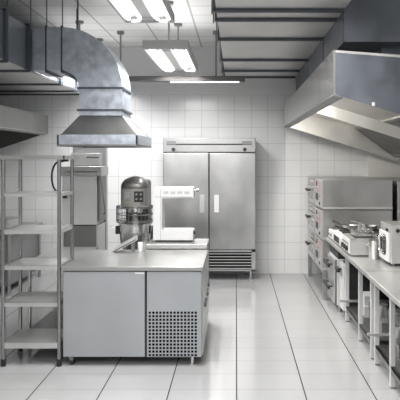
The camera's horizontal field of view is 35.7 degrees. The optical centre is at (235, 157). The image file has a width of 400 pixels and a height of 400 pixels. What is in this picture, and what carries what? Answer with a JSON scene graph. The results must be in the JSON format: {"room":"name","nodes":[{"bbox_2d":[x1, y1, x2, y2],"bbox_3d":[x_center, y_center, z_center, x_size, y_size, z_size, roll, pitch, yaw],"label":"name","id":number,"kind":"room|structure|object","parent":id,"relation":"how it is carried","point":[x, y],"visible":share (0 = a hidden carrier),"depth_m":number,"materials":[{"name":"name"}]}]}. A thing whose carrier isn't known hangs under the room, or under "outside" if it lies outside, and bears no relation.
{"room":"commercial kitchen","nodes":[
{"label":"commercial kitchen","id":0,"kind":"room"},
{"bbox_2d":[0,0,219,46],"bbox_3d":[-0.625,-1.730,3.247,7.650,0.100,12.494,0,0,0],"label":"ceiling","id":1,"kind":"structure","parent":0,"point":[100,19],"depth_m":7.58,"materials":[{"name":"tile"}]},
{"bbox_2d":[0,0,78,94],"bbox_3d":[-3.175,-1.280,5.115,2.151,0.800,7.230,0,0,0],"label":"duct","id":2,"kind":"object","parent":1,"relation":"hanging from","point":[17,76],"visible":0.61,"depth_m":6.35,"materials":[{"name":"grey metal"}]},
{"bbox_2d":[32,0,132,118],"bbox_3d":[-1.634,-1.060,6.683,0.948,1.240,0.592,0,0,0],"label":"duct","id":3,"kind":"object","parent":1,"relation":"hanging from","point":[104,89],"visible":0.98,"depth_m":6.41,"materials":[{"name":"grey metal"}]},
{"bbox_2d":[57,116,150,147],"bbox_3d":[-1.387,-0.277,6.702,0.805,0.317,1.016,0,0,0],"label":"hood","id":4,"kind":"object","parent":3,"relation":"hanging from","point":[85,131],"visible":1,"depth_m":6.25,"materials":[{"name":"metal"}]},
{"bbox_2d":[75,20,102,41],"bbox_3d":[-1.920,-1.365,8.125,0.400,0.630,1.750,0,0,0],"label":"ceiling light","id":5,"kind":"object","parent":1,"relation":"hanging from","point":[80,21],"visible":0.09,"depth_m":7.61,"materials":[{"name":"grey metal"}]},
{"bbox_2d":[107,0,174,22],"bbox_3d":[-0.750,-1.429,4.425,0.430,0.503,1.950,0,0,0],"label":"ceiling light","id":6,"kind":"object","parent":1,"relation":"hanging from","point":[130,11],"visible":1,"depth_m":5.05,"materials":[{"name":"grey plastic"}]},
{"bbox_2d":[142,1,197,71],"bbox_3d":[-0.723,-1.395,7.160,0.465,0.570,1.680,0,0,0],"label":"ceiling light","id":7,"kind":"object","parent":1,"relation":"hanging from","point":[168,55],"visible":0.95,"depth_m":6.82,"materials":[{"name":"grey plastic"}]},
{"bbox_2d":[117,31,244,82],"bbox_3d":[-0.770,-1.338,8.220,1.780,0.684,0.120,0,0,0],"label":"lamp","id":8,"kind":"object","parent":1,"relation":"hanging from","point":[173,79],"visible":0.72,"depth_m":8.16,"materials":[{"name":"grey metal"}]},
{"bbox_2d":[211,0,350,77],"bbox_3d":[0.325,-1.395,5.125,1.031,0.570,7.250,0,0,0],"label":"ventilation duct","id":9,"kind":"object","parent":1,"relation":"hanging from","point":[257,38],"visible":0.93,"depth_m":5.68,"materials":[{"name":"grey metal"}]},
{"bbox_2d":[296,0,399,90],"bbox_3d":[1.621,-1.210,6.799,1.559,0.920,3.902,0,0,0],"label":"duct","id":10,"kind":"object","parent":1,"relation":"attached to","point":[370,26],"visible":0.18,"depth_m":4.85,"materials":[{"name":"grey metal"}]},
{"bbox_2d":[285,50,399,160],"bbox_3d":[1.510,-0.364,6.710,1.620,0.829,4.473,0,0,0],"label":"extractor hood","id":11,"kind":"object","parent":10,"relation":"hanging from","point":[334,103],"visible":1,"depth_m":5.95,"materials":[{"name":"metal"}]},
{"bbox_2d":[0,47,365,272],"bbox_3d":[-0.625,0.035,9.444,7.650,3.430,0.100,0,0,0],"label":"wall","id":12,"kind":"structure","parent":0,"point":[285,157],"depth_m":9.39,"materials":[{"name":"tile"}]},
{"bbox_2d":[0,273,399,399],"bbox_3d":[-0.625,1.800,3.247,7.650,0.100,12.494,0,0,0],"label":"floor","id":13,"kind":"structure","parent":0,"point":[270,336],"depth_m":5.36,"materials":[{"name":"tile"}]},
{"bbox_2d":[0,222,42,295],"bbox_3d":[-3.580,1.350,8.517,1.440,0.800,1.337,0,0,0],"label":"worktable","id":14,"kind":"object","parent":13,"relation":"on","point":[31,243],"depth_m":8.31,"materials":[{"name":"metal"}]},
{"bbox_2d":[0,216,22,230],"bbox_3d":[-3.185,0.875,8.219,0.530,0.150,0.548,0,0,0],"label":"toaster","id":15,"kind":"object","parent":14,"relation":"on","point":[10,221],"visible":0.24,"depth_m":8.14,"materials":[{"name":"metal"}]},
{"bbox_2d":[0,222,42,234],"bbox_3d":[-3.580,0.965,8.517,1.440,0.030,1.337,0,0,0],"label":"countertop","id":16,"kind":"structure","parent":14,"relation":"on","point":[24,223],"depth_m":8.99,"materials":[{"name":"metal"}]},
{"bbox_2d":[0,155,77,366],"bbox_3d":[-1.722,0.864,5.420,0.570,1.772,0.454,0,0,0],"label":"shelving rack","id":17,"kind":"object","parent":13,"relation":"on","point":[21,339],"visible":0.91,"depth_m":5.22,"materials":[{"name":"grey metal"}]},
{"bbox_2d":[28,247,98,328],"bbox_3d":[-1.722,1.357,6.227,0.465,0.785,1.025,0,0,0],"label":"side table","id":18,"kind":"object","parent":13,"relation":"on","point":[49,321],"visible":0.18,"depth_m":6.11,"materials":[{"name":"metal"}]},
{"bbox_2d":[32,306,62,328],"bbox_3d":[-1.722,1.610,6.227,0.425,0.020,0.985,0,0,0],"label":"shelf","id":19,"kind":"object","parent":18,"relation":"attached to","point":[49,321],"depth_m":6.07,"materials":[{"name":"metal"}]},
{"bbox_2d":[61,147,107,291],"bbox_3d":[-1.816,0.804,7.641,0.558,1.893,0.600,0,0,0],"label":"dishwasher","id":20,"kind":"object","parent":13,"relation":"on","point":[91,165],"visible":0.72,"depth_m":7.38,"materials":[{"name":"metal"}]},
{"bbox_2d":[51,160,68,197],"bbox_3d":[-2.078,0.247,7.331,0.228,0.458,0.040,0,0,0],"label":"hose","id":21,"kind":"object","parent":20,"relation":"hanging from","point":[55,163],"visible":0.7,"depth_m":7.33,"materials":[{"name":"black plastic"}]},
{"bbox_2d":[62,176,103,224],"bbox_3d":[-1.863,0.506,7.571,0.417,0.583,0.380,0,0,0],"label":"hood","id":22,"kind":"object","parent":20,"relation":"attached to","point":[88,199],"depth_m":7.38,"materials":[{"name":"metal"}]},
{"bbox_2d":[111,176,152,249],"bbox_3d":[-1.108,0.974,6.897,0.520,1.552,0.532,0,0,0],"label":"mixer","id":23,"kind":"object","parent":13,"relation":"on","point":[135,190],"visible":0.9,"depth_m":6.69,"materials":[{"name":"grey metal"}]},
{"bbox_2d":[111,222,152,249],"bbox_3d":[-1.108,0.884,6.842,0.520,0.342,0.402,0,0,0],"label":"bowl","id":24,"kind":"object","parent":23,"relation":"on","point":[127,230],"depth_m":6.69,"materials":[{"name":"silver metal"}]},
{"bbox_2d":[61,250,209,365],"bbox_3d":[-0.863,1.331,5.682,1.206,0.838,0.974,0,0,0],"label":"counter","id":25,"kind":"object","parent":13,"relation":"on","point":[119,303],"depth_m":5.21,"materials":[{"name":"metal"}]},
{"bbox_2d":[113,235,137,251],"bbox_3d":[-1.081,0.832,6.043,0.238,0.159,0.114,0,0,0],"label":"tray","id":26,"kind":"object","parent":25,"relation":"on","point":[132,240],"visible":1,"depth_m":6.08,"materials":[{"name":"metal"}]},
{"bbox_2d":[61,250,207,270],"bbox_3d":[-0.871,0.929,5.682,1.190,0.035,0.974,0,0,0],"label":"countertop","id":27,"kind":"structure","parent":25,"relation":"on","point":[90,260],"depth_m":5.46,"materials":[{"name":"metal"}]},
{"bbox_2d":[138,242,142,251],"bbox_3d":[-0.932,0.866,6.040,0.054,0.092,0.054,0,0,0],"label":"beaker","id":28,"kind":"object","parent":25,"relation":"on","point":[140,244],"visible":1,"depth_m":6.02,"materials":[{"name":"white plastic"}]},
{"bbox_2d":[146,239,209,310],"bbox_3d":[-0.584,1.305,6.401,0.632,0.890,0.439,0,0,0],"label":"worktable","id":29,"kind":"object","parent":13,"relation":"on","point":[196,244],"depth_m":6.20,"materials":[{"name":"metal"}]},
{"bbox_2d":[153,186,198,240],"bbox_3d":[-0.618,0.580,6.483,0.467,0.554,0.252,0,0,0],"label":"machine","id":30,"kind":"object","parent":29,"relation":"on","point":[160,233],"visible":1,"depth_m":6.36,"materials":[{"name":"white metal"}]},
{"bbox_2d":[146,239,208,248],"bbox_3d":[-0.593,0.885,6.401,0.615,0.050,0.439,0,0,0],"label":"countertop","id":31,"kind":"structure","parent":29,"relation":"on","point":[196,243],"depth_m":6.18,"materials":[{"name":"metal"}]},
{"bbox_2d":[163,138,254,279],"bbox_3d":[-0.383,0.732,9.105,1.323,2.036,0.510,0,0,0],"label":"refrigerator","id":32,"kind":"object","parent":13,"relation":"on","point":[222,212],"visible":0.69,"depth_m":8.87,"materials":[{"name":"metal"}]},
{"bbox_2d":[308,253,326,299],"bbox_3d":[1.498,1.565,8.426,0.855,0.370,1.600,0,0,0],"label":"stand","id":33,"kind":"object","parent":13,"relation":"on","point":[324,272],"visible":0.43,"depth_m":7.67,"materials":[{"name":"metal"}]},
{"bbox_2d":[305,227,330,269],"bbox_3d":[1.448,1.196,8.423,0.954,0.363,1.606,0,0,0],"label":"oven","id":34,"kind":"object","parent":33,"relation":"on","point":[318,248],"visible":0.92,"depth_m":7.96,"materials":[{"name":"metal"}]},
{"bbox_2d":[305,201,391,239],"bbox_3d":[1.448,0.824,8.423,0.954,0.363,1.606,0,0,0],"label":"oven","id":35,"kind":"object","parent":34,"relation":"on","point":[319,220],"visible":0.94,"depth_m":7.62,"materials":[{"name":"metal"}]},
{"bbox_2d":[305,176,392,208],"bbox_3d":[1.448,0.451,8.423,0.954,0.362,1.606,0,0,0],"label":"oven","id":36,"kind":"object","parent":35,"relation":"on","point":[325,192],"visible":1,"depth_m":7.62,"materials":[{"name":"metal"}]},
{"bbox_2d":[323,245,344,311],"bbox_3d":[1.458,1.410,7.313,0.805,0.680,0.582,0,0,0],"label":"oven","id":37,"kind":"object","parent":13,"relation":"on","point":[334,257],"visible":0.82,"depth_m":7.16,"materials":[{"name":"metal"}]},
{"bbox_2d":[326,237,399,358],"bbox_3d":[1.535,1.360,6.453,0.870,0.780,2.235,0,0,0],"label":"worktable","id":38,"kind":"object","parent":13,"relation":"on","point":[362,263],"visible":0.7,"depth_m":5.91,"materials":[{"name":"metal"}]},
{"bbox_2d":[328,229,378,245],"bbox_3d":[1.500,0.903,7.051,0.800,0.134,0.910,0,0,0],"label":"range","id":39,"kind":"object","parent":38,"relation":"on","point":[336,235],"visible":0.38,"depth_m":7.08,"materials":[{"name":"bright satin steel"},{"name":"brushed steel"},{"name":"black plastic"}]},
{"bbox_2d":[333,220,357,228],"bbox_3d":[1.307,0.791,7.336,0.180,0.090,0.330,0,0,-26],"label":"frying pan","id":40,"kind":"object","parent":39,"relation":"on","point":[348,226],"visible":0.72,"depth_m":7.27,"materials":[{"name":"metal"}]},
{"bbox_2d":[334,225,367,232],"bbox_3d":[1.285,0.793,6.851,0.370,0.086,0.220,0,0,0],"label":"frying pan","id":41,"kind":"object","parent":39,"relation":"on","point":[357,231],"visible":0.37,"depth_m":6.89,"materials":[{"name":"metal"}]},
{"bbox_2d":[358,220,377,230],"bbox_3d":[1.550,0.791,7.285,0.200,0.090,0.351,0,0,0],"label":"frying pan","id":42,"kind":"object","parent":39,"relation":"on","point":[371,227],"visible":0.51,"depth_m":7.13,"materials":[{"name":"metal"}]},
{"bbox_2d":[341,233,377,255],"bbox_3d":[1.268,0.882,6.331,0.345,0.175,0.446,0,0,0],"label":"fryer","id":43,"kind":"object","parent":38,"relation":"on","point":[354,245],"visible":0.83,"depth_m":6.11,"materials":[{"name":"metal"}]},
{"bbox_2d":[351,229,373,235],"bbox_3d":[1.290,0.760,6.331,0.185,0.046,0.252,0,0,0],"label":"basket","id":44,"kind":"object","parent":43,"relation":"in","point":[369,233],"depth_m":6.24,"materials":[{"name":"silver metal"}]},
{"bbox_2d":[351,220,378,235],"bbox_3d":[1.315,0.703,6.331,0.312,0.160,0.252,0,0,0],"label":"basket","id":45,"kind":"object","parent":43,"relation":"in","point":[361,226],"visible":0.99,"depth_m":6.22,"materials":[{"name":"silver metal"}]},
{"bbox_2d":[326,237,399,274],"bbox_3d":[1.535,0.989,6.453,0.870,0.038,2.235,0,0,0],"label":"countertop","id":46,"kind":"structure","parent":38,"relation":"on","point":[362,263],"depth_m":5.75,"materials":[{"name":"metal"}]},
{"bbox_2d":[363,304,368,317],"bbox_3d":[1.330,1.523,6.231,0.127,0.114,0.233,0,0,0],"label":"food container","id":47,"kind":"object","parent":38,"relation":"on","point":[365,308],"visible":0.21,"depth_m":6.13,"materials":[{"name":"white ceramic"}]},
{"bbox_2d":[363,291,369,305],"bbox_3d":[1.330,1.414,6.231,0.127,0.104,0.212,0,0,0],"label":"food container","id":48,"kind":"object","parent":47,"relation":"on","point":[366,294],"visible":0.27,"depth_m":6.14,"materials":[{"name":"white plastic"}]},
{"bbox_2d":[363,296,369,305],"bbox_3d":[1.330,1.421,6.231,0.120,0.090,0.200,0,0,0],"label":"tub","id":49,"kind":"object","parent":48,"relation":"in","point":[366,299],"depth_m":6.14,"materials":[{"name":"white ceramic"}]},
{"bbox_2d":[365,239,380,259],"bbox_3d":[1.335,0.880,5.979,0.185,0.179,0.121,0,0,0],"label":"stock pot","id":50,"kind":"object","parent":38,"relation":"on","point":[373,251],"visible":0.78,"depth_m":5.93,"materials":[{"name":"metal"}]},
{"bbox_2d":[346,306,399,343],"bbox_3d":[1.548,1.607,6.016,0.745,0.055,1.230,0,0,0],"label":"shelf","id":51,"kind":"object","parent":38,"relation":"attached to","point":[363,326],"depth_m":5.92,"materials":[{"name":"metal"}]},
{"bbox_2d":[379,303,388,316],"bbox_3d":[1.370,1.478,5.838,0.179,0.204,0.114,0,0,0],"label":"stock pot","id":52,"kind":"object","parent":38,"relation":"on","point":[383,307],"visible":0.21,"depth_m":5.79,"materials":[{"name":"metal"}]},
{"bbox_2d":[379,317,395,332],"bbox_3d":[1.360,1.525,5.616,0.130,0.110,0.200,0,0,0],"label":"food container","id":53,"kind":"object","parent":38,"relation":"on","point":[383,321],"visible":0.5,"depth_m":5.54,"materials":[{"name":"metal"}]},
{"bbox_2d":[378,221,399,265],"bbox_3d":[1.602,0.783,5.717,0.525,0.373,0.406,0,0,0],"label":"countertop oven","id":54,"kind":"object","parent":38,"relation":"on","point":[389,233],"visible":1,"depth_m":5.57,"materials":[{"name":"metal"}]},
{"bbox_2d":[388,309,399,326],"bbox_3d":[1.500,1.508,5.822,0.117,0.144,0.191,0,0,0],"label":"food container","id":55,"kind":"object","parent":38,"relation":"on","point":[397,311],"visible":0.35,"depth_m":5.74,"materials":[{"name":"white plastic"}]},
{"bbox_2d":[335,260,396,318],"bbox_3d":[1.470,1.450,6.838,0.740,0.600,0.256,0,0,0],"label":"warming drawer","id":56,"kind":"object","parent":13,"relation":"on","point":[353,271],"visible":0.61,"depth_m":6.71,"materials":[{"name":"grey metal"}]},
{"bbox_2d":[365,271,399,388],"bbox_3d":[1.535,1.360,3.946,0.870,0.780,2.725,0,0,0],"label":"worktable","id":57,"kind":"object","parent":13,"relation":"on","point":[388,282],"visible":1,"depth_m":4.83,"materials":[{"name":"metal"}]},
{"bbox_2d":[365,271,399,306],"bbox_3d":[1.535,0.989,3.946,0.870,0.038,2.725,0,0,0],"label":"countertop","id":58,"kind":"structure","parent":57,"relation":"on","point":[388,282],"depth_m":4.87,"materials":[{"name":"metal"}]},
{"bbox_2d":[375,345,399,385],"bbox_3d":[1.548,1.607,3.942,0.745,0.055,2.607,0,0,0],"label":"shelf","id":59,"kind":"object","parent":57,"relation":"attached to","point":[382,351],"depth_m":4.84,"materials":[{"name":"metal"}]},
{"bbox_2d":[395,338,399,360],"bbox_3d":[1.330,1.520,4.921,0.130,0.120,0.220,0,0,0],"label":"food container","id":60,"kind":"object","parent":57,"relation":"on","point":[397,340],"visible":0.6,"depth_m":4.89,"materials":[{"name":"metal"}]},
{"bbox_2d":[395,327,399,337],"bbox_3d":[1.330,1.493,5.111,0.083,0.174,0.083,0,0,0],"label":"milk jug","id":61,"kind":"object","parent":57,"relation":"on","point":[397,329],"visible":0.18,"depth_m":5.07,"materials":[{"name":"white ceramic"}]},
{"bbox_2d":[375,177,399,220],"bbox_3d":[2.292,1.015,8.357,0.617,1.470,1.478,0,0,0],"label":"storage cabinet","id":62,"kind":"object","parent":13,"relation":"on","point":[395,180],"visible":0.18,"depth_m":7.71,"materials":[{"name":"metal"}]},
{"bbox_2d":[366,151,399,176],"bbox_3d":[2.535,0.300,9.334,1.130,2.900,0.120,0,0,0],"label":"wall pier","id":63,"kind":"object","parent":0,"point":[376,165],"depth_m":9.27,"materials":[{"name":"paint"}]},
{"bbox_3d":[-4.400,0.035,3.197,0.100,3.430,12.394,0,0,0],"label":"wall","id":64,"kind":"structure","parent":0,"visible":0},
{"bbox_2d":[0,105,47,148],"bbox_3d":[-3.505,-0.225,6.573,1.590,0.780,4.747,0,0,0],"label":"extractor hood","id":65,"kind":"object","parent":64,"relation":"attached to","point":[16,125],"visible":1,"depth_m":8.22,"materials":[{"name":"metal"}]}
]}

